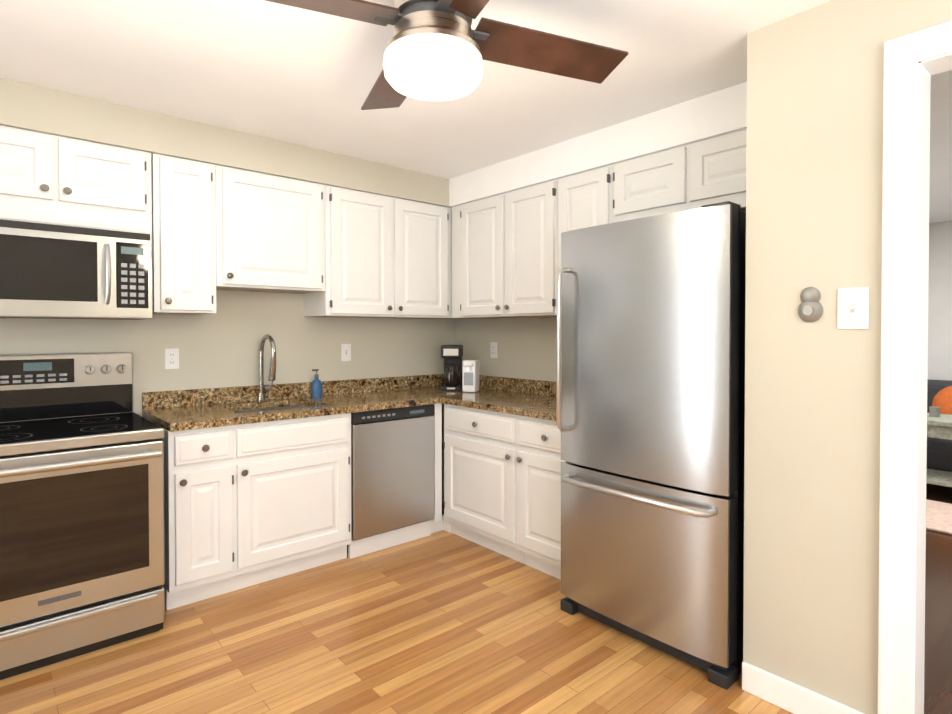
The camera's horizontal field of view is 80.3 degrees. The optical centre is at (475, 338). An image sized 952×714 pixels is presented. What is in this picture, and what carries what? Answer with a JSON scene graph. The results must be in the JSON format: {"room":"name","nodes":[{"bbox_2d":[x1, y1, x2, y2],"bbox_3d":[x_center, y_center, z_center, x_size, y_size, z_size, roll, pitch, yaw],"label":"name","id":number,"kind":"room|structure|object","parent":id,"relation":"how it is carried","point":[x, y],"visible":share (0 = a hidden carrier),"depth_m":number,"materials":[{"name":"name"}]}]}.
{"room":"kitchen","nodes":[
{"label":"kitchen","id":0,"kind":"room"},
{"bbox_2d":[0,290,455,499],"bbox_3d":[-1.929,0.078,3.106,4.800,2.565,0.100,-1,1,-41],"label":"wall","id":1,"kind":"structure","parent":0,"point":[219,348],"depth_m":3.48,"materials":[{"name":"beige paint"}]},
{"bbox_2d":[0,125,151,232],"bbox_3d":[-2.027,-0.733,2.703,0.784,0.412,0.358,-1,1,-41],"label":"upper cabinet","id":2,"kind":"object","parent":1,"relation":"attached to","point":[48,178],"visible":0.98,"depth_m":2.64,"materials":[{"name":"white wood"}]},
{"bbox_2d":[0,218,152,319],"bbox_3d":[-1.999,-0.311,2.677,0.760,0.425,0.442,-1,1,-41],"label":"over-the-range microwave","id":3,"kind":"object","parent":2,"relation":"attached to","point":[55,271],"visible":1,"depth_m":2.59,"materials":[{"name":"silver metal"}]},
{"bbox_2d":[165,348,178,368],"bbox_3d":[-1.728,0.113,3.208,0.072,0.118,0.010,-1,1,-41],"label":"outlet","id":4,"kind":"object","parent":1,"relation":"attached to","point":[171,358],"visible":1,"depth_m":3.21,"materials":[{"name":"white plastic"}]},
{"bbox_2d":[151,153,215,314],"bbox_3d":[-1.612,-0.540,3.066,0.300,0.807,0.358,-1,1,-41],"label":"upper cabinet","id":5,"kind":"object","parent":1,"relation":"attached to","point":[183,191],"visible":0.96,"depth_m":2.95,"materials":[{"name":"white wood"}]},
{"bbox_2d":[215,165,324,293],"bbox_3d":[-1.257,-0.619,3.374,0.636,0.658,0.358,-1,1,-41],"label":"upper cabinet","id":6,"kind":"object","parent":1,"relation":"attached to","point":[270,233],"visible":0.96,"depth_m":3.24,"materials":[{"name":"white wood"}]},
{"bbox_2d":[341,344,350,360],"bbox_3d":[-0.901,0.095,3.924,0.072,0.118,0.016,-1,1,-41],"label":"light switch","id":7,"kind":"object","parent":1,"relation":"attached to","point":[345,352],"visible":1,"depth_m":3.92,"materials":[{"name":"white plastic"}]},
{"bbox_2d":[304,185,395,317],"bbox_3d":[-0.843,-0.551,3.754,0.485,0.805,0.330,-1,1,-41],"label":"upper cabinet","id":8,"kind":"object","parent":1,"relation":"attached to","point":[387,257],"depth_m":3.62,"materials":[{"name":"white wood"}]},
{"bbox_2d":[392,198,451,318],"bbox_3d":[-0.486,-0.555,4.065,0.460,0.805,0.330,-1,1,-41],"label":"upper cabinet","id":9,"kind":"object","parent":1,"relation":"attached to","point":[423,230],"depth_m":3.95,"materials":[{"name":"white wood"}]},
{"bbox_2d":[0,483,951,713],"bbox_3d":[1.471,1.338,2.569,9.000,0.060,5.200,-1,1,-41],"label":"floor","id":10,"kind":"structure","parent":0,"point":[442,622],"depth_m":2.34,"materials":[{"name":"brown wood"}]},
{"bbox_2d":[0,352,164,679],"bbox_3d":[-1.891,0.693,2.515,0.760,1.230,0.847,-1,1,-41],"label":"range","id":11,"kind":"object","parent":10,"relation":"on","point":[82,572],"visible":1,"depth_m":2.35,"materials":[{"name":"silver metal"}]},
{"bbox_2d":[145,413,350,609],"bbox_3d":[-1.271,0.865,3.190,0.958,0.870,0.648,-1,1,-41],"label":"base cabinet","id":12,"kind":"object","parent":10,"relation":"on","point":[248,505],"visible":0.92,"depth_m":2.92,"materials":[{"name":"white wood"}]},
{"bbox_2d":[142,374,505,431],"bbox_3d":[-0.786,0.356,3.598,2.230,0.133,0.659,-1,1,-41],"label":"countertop","id":13,"kind":"structure","parent":12,"relation":"on","point":[179,410],"depth_m":3.40,"materials":[{"name":"brown stone"}]},
{"bbox_2d":[256,334,276,401],"bbox_3d":[-1.242,0.179,3.424,0.110,0.413,0.243,-1,1,-41],"label":"pull-down faucet","id":14,"kind":"object","parent":13,"relation":"on","point":[271,378],"visible":1,"depth_m":3.45,"materials":[{"name":"metal"}]},
{"bbox_2d":[234,405,311,412],"bbox_3d":[-1.173,0.521,3.296,0.554,0.190,0.409,-1,1,-41],"label":"undermount sink","id":15,"kind":"object","parent":13,"relation":"in","point":[268,409],"visible":0.12,"depth_m":3.48,"materials":[{"name":"silver metal"}]},
{"bbox_2d":[311,369,321,397],"bbox_3d":[-1.044,0.290,3.700,0.070,0.183,0.069,-1,1,-41],"label":"soap bottle","id":16,"kind":"object","parent":13,"relation":"on","point":[316,387],"visible":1,"depth_m":3.68,"materials":[{"name":"blue plastic"}]},
{"bbox_2d":[441,345,462,390],"bbox_3d":[-0.176,0.211,4.153,0.150,0.330,0.216,0,1,4],"label":"coffee maker","id":17,"kind":"object","parent":13,"relation":"on","point":[452,355],"visible":1,"depth_m":4.09,"materials":[{"name":"black plastic"}]},
{"bbox_2d":[462,360,478,391],"bbox_3d":[-0.040,0.265,4.015,0.100,0.225,0.125,0,1,19],"label":"can opener","id":18,"kind":"object","parent":13,"relation":"on","point":[470,375],"visible":1,"depth_m":3.98,"materials":[{"name":"plastic"}]},
{"bbox_2d":[347,404,434,558],"bbox_3d":[-0.691,0.859,3.715,0.592,0.868,0.616,-1,1,-41],"label":"dishwasher","id":19,"kind":"object","parent":10,"relation":"on","point":[392,481],"visible":0.73,"depth_m":3.47,"materials":[{"name":"silver metal"}]},
{"bbox_2d":[431,403,450,532],"bbox_3d":[-0.416,0.854,3.957,0.129,0.870,0.612,-1,1,-41],"label":"cabinet filler","id":20,"kind":"object","parent":10,"relation":"on","point":[439,522],"visible":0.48,"depth_m":3.71,"materials":[{"name":"white wood"}]},
{"bbox_2d":[444,404,524,563],"bbox_3d":[0.222,0.858,3.651,0.648,0.870,0.683,-1,1,-41],"label":"base cabinet","id":21,"kind":"object","parent":10,"relation":"on","point":[480,478],"visible":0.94,"depth_m":3.42,"materials":[{"name":"white wood"}]},
{"bbox_2d":[442,377,555,420],"bbox_3d":[0.395,0.357,3.452,0.640,0.133,1.110,-1,1,-41],"label":"countertop","id":22,"kind":"structure","parent":21,"relation":"on","point":[515,396],"depth_m":3.68,"materials":[{"name":"brown stone"}]},
{"bbox_2d":[516,415,566,579],"bbox_3d":[0.603,0.864,3.214,0.648,0.870,0.473,-1,1,-41],"label":"base cabinet","id":23,"kind":"object","parent":10,"relation":"on","point":[538,460],"visible":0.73,"depth_m":3.07,"materials":[{"name":"white wood"}]},
{"bbox_2d":[556,201,745,689],"bbox_3d":[0.933,0.393,2.629,0.856,1.828,0.810,-1,1,-41],"label":"refrigerator","id":24,"kind":"object","parent":10,"relation":"on","point":[650,394],"visible":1,"depth_m":2.29,"materials":[{"name":"silver metal"}]},
{"bbox_2d":[926,499,951,534],"bbox_3d":[3.445,1.280,3.955,0.800,0.020,1.300,-1,1,-41],"label":"area rug","id":25,"kind":"object","parent":10,"relation":"on","point":[939,517],"depth_m":4.01,"materials":[{"name":"beige carpet"}]},
{"bbox_2d":[926,406,951,486],"bbox_3d":[3.848,0.921,4.554,0.520,0.720,0.600,-1,1,-41],"label":"table","id":26,"kind":"object","parent":10,"relation":"on","point":[939,425],"visible":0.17,"depth_m":4.47,"materials":[{"name":"wood"}]},
{"bbox_2d":[927,379,951,471],"bbox_3d":[4.638,0.846,4.955,0.920,0.860,1.690,-1,1,-41],"label":"sofa","id":27,"kind":"object","parent":10,"relation":"on","point":[939,453],"depth_m":4.96,"materials":[{"name":"black fabric"}]},
{"bbox_2d":[932,386,951,414],"bbox_3d":[4.471,0.619,5.144,0.186,0.412,0.500,-1,1,-41],"label":"cushion","id":28,"kind":"object","parent":27,"relation":"on","point":[942,399],"visible":0.62,"depth_m":5.23,"materials":[{"name":"orange fabric"}]},
{"bbox_2d":[0,0,951,222],"bbox_3d":[1.471,-1.167,2.536,9.000,0.060,5.200,-1,1,-41],"label":"ceiling","id":29,"kind":"structure","parent":0,"point":[286,73],"depth_m":2.41,"materials":[{"name":"white paint"}]},
{"bbox_2d":[0,78,451,207],"bbox_3d":[-1.786,-1.043,2.928,4.600,0.198,0.335,-1,1,-41],"label":"soffit","id":30,"kind":"structure","parent":29,"relation":"attached to","point":[25,106],"depth_m":2.98,"materials":[{"name":"beige paint"}]},
{"bbox_2d":[265,0,627,109],"bbox_3d":[-0.127,-0.934,1.678,1.035,0.382,1.035,0,1,22],"label":"ceiling fan light","id":31,"kind":"object","parent":29,"relation":"hanging from","point":[438,50],"visible":1,"depth_m":1.63,"materials":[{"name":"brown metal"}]},
{"bbox_2d":[449,82,746,206],"bbox_3d":[0.686,-1.049,3.336,0.335,0.198,2.295,-1,1,-41],"label":"soffit","id":32,"kind":"structure","parent":29,"relation":"attached to","point":[714,114],"depth_m":3.01,"materials":[{"name":"white paint"}]},
{"bbox_2d":[456,317,556,381],"bbox_3d":[0.780,0.072,3.575,0.100,2.565,2.750,-1,1,-41],"label":"wall","id":33,"kind":"structure","parent":0,"point":[526,348],"depth_m":4.08,"materials":[{"name":"beige paint"}]},
{"bbox_2d":[491,342,496,357],"bbox_3d":[0.133,0.086,4.233,0.010,0.118,0.072,-1,1,-41],"label":"outlet","id":34,"kind":"object","parent":33,"relation":"attached to","point":[493,349],"visible":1,"depth_m":4.23,"materials":[{"name":"white plastic"}]},
{"bbox_2d":[452,179,557,318],"bbox_3d":[0.252,-0.550,3.819,0.358,0.807,1.005,-1,1,-41],"label":"upper cabinet","id":35,"kind":"object","parent":33,"relation":"attached to","point":[504,255],"visible":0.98,"depth_m":3.65,"materials":[{"name":"white wood"}]},
{"bbox_2d":[557,164,612,273],"bbox_3d":[0.711,-0.543,3.292,0.358,0.807,0.390,-1,1,-41],"label":"upper cabinet","id":36,"kind":"object","parent":33,"relation":"attached to","point":[585,199],"visible":0.17,"depth_m":3.18,"materials":[{"name":"white wood"}]},
{"bbox_2d":[613,129,746,222],"bbox_3d":[1.142,-0.767,2.812,0.334,0.347,0.892,-1,1,-41],"label":"upper cabinet","id":37,"kind":"object","parent":33,"relation":"attached to","point":[696,175],"visible":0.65,"depth_m":2.73,"materials":[{"name":"white wood"}]},
{"bbox_2d":[743,20,781,674],"bbox_3d":[1.324,0.089,2.305,0.745,2.445,0.120,-1,1,-41],"label":"wall","id":38,"kind":"structure","parent":0,"point":[762,294],"depth_m":2.06,"materials":[{"name":"beige paint"}]},
{"bbox_2d":[777,0,951,713],"bbox_3d":[1.932,0.104,1.131,0.120,2.445,2.450,-1,1,-41],"label":"wall","id":39,"kind":"structure","parent":0,"point":[832,64],"depth_m":1.89,"materials":[{"name":"beige paint"}]},
{"bbox_2d":[742,661,863,713],"bbox_3d":[1.842,1.274,1.148,0.014,0.105,2.570,-1,1,-41],"label":"baseboard","id":40,"kind":"structure","parent":39,"relation":"attached to","point":[785,694],"depth_m":1.99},
{"bbox_2d":[798,287,822,321],"bbox_3d":[1.145,-0.117,1.934,0.044,0.122,0.080,-1,1,-41],"label":"door chime","id":41,"kind":"object","parent":39,"relation":"attached to","point":[810,308],"visible":1,"depth_m":1.92,"materials":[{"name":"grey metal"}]},
{"bbox_2d":[837,287,868,328],"bbox_3d":[1.225,-0.099,1.837,0.016,0.135,0.088,-1,1,-41],"label":"light switch","id":42,"kind":"object","parent":39,"relation":"attached to","point":[852,308],"visible":1,"depth_m":1.84,"materials":[{"name":"white plastic"}]},
{"bbox_2d":[877,21,951,713],"bbox_3d":[1.656,0.202,1.450,0.172,2.240,0.992,-1,1,-41],"label":"door frame","id":43,"kind":"structure","parent":39,"relation":"attached to","point":[914,62],"depth_m":1.74,"materials":[{"name":"white wood"}]},
{"bbox_2d":[927,221,951,380],"bbox_3d":[5.487,0.055,4.868,0.100,2.565,3.420,-1,1,-41],"label":"wall","id":44,"kind":"structure","parent":0,"point":[940,310],"depth_m":5.70,"materials":[{"name":"grey paint"}]}
]}

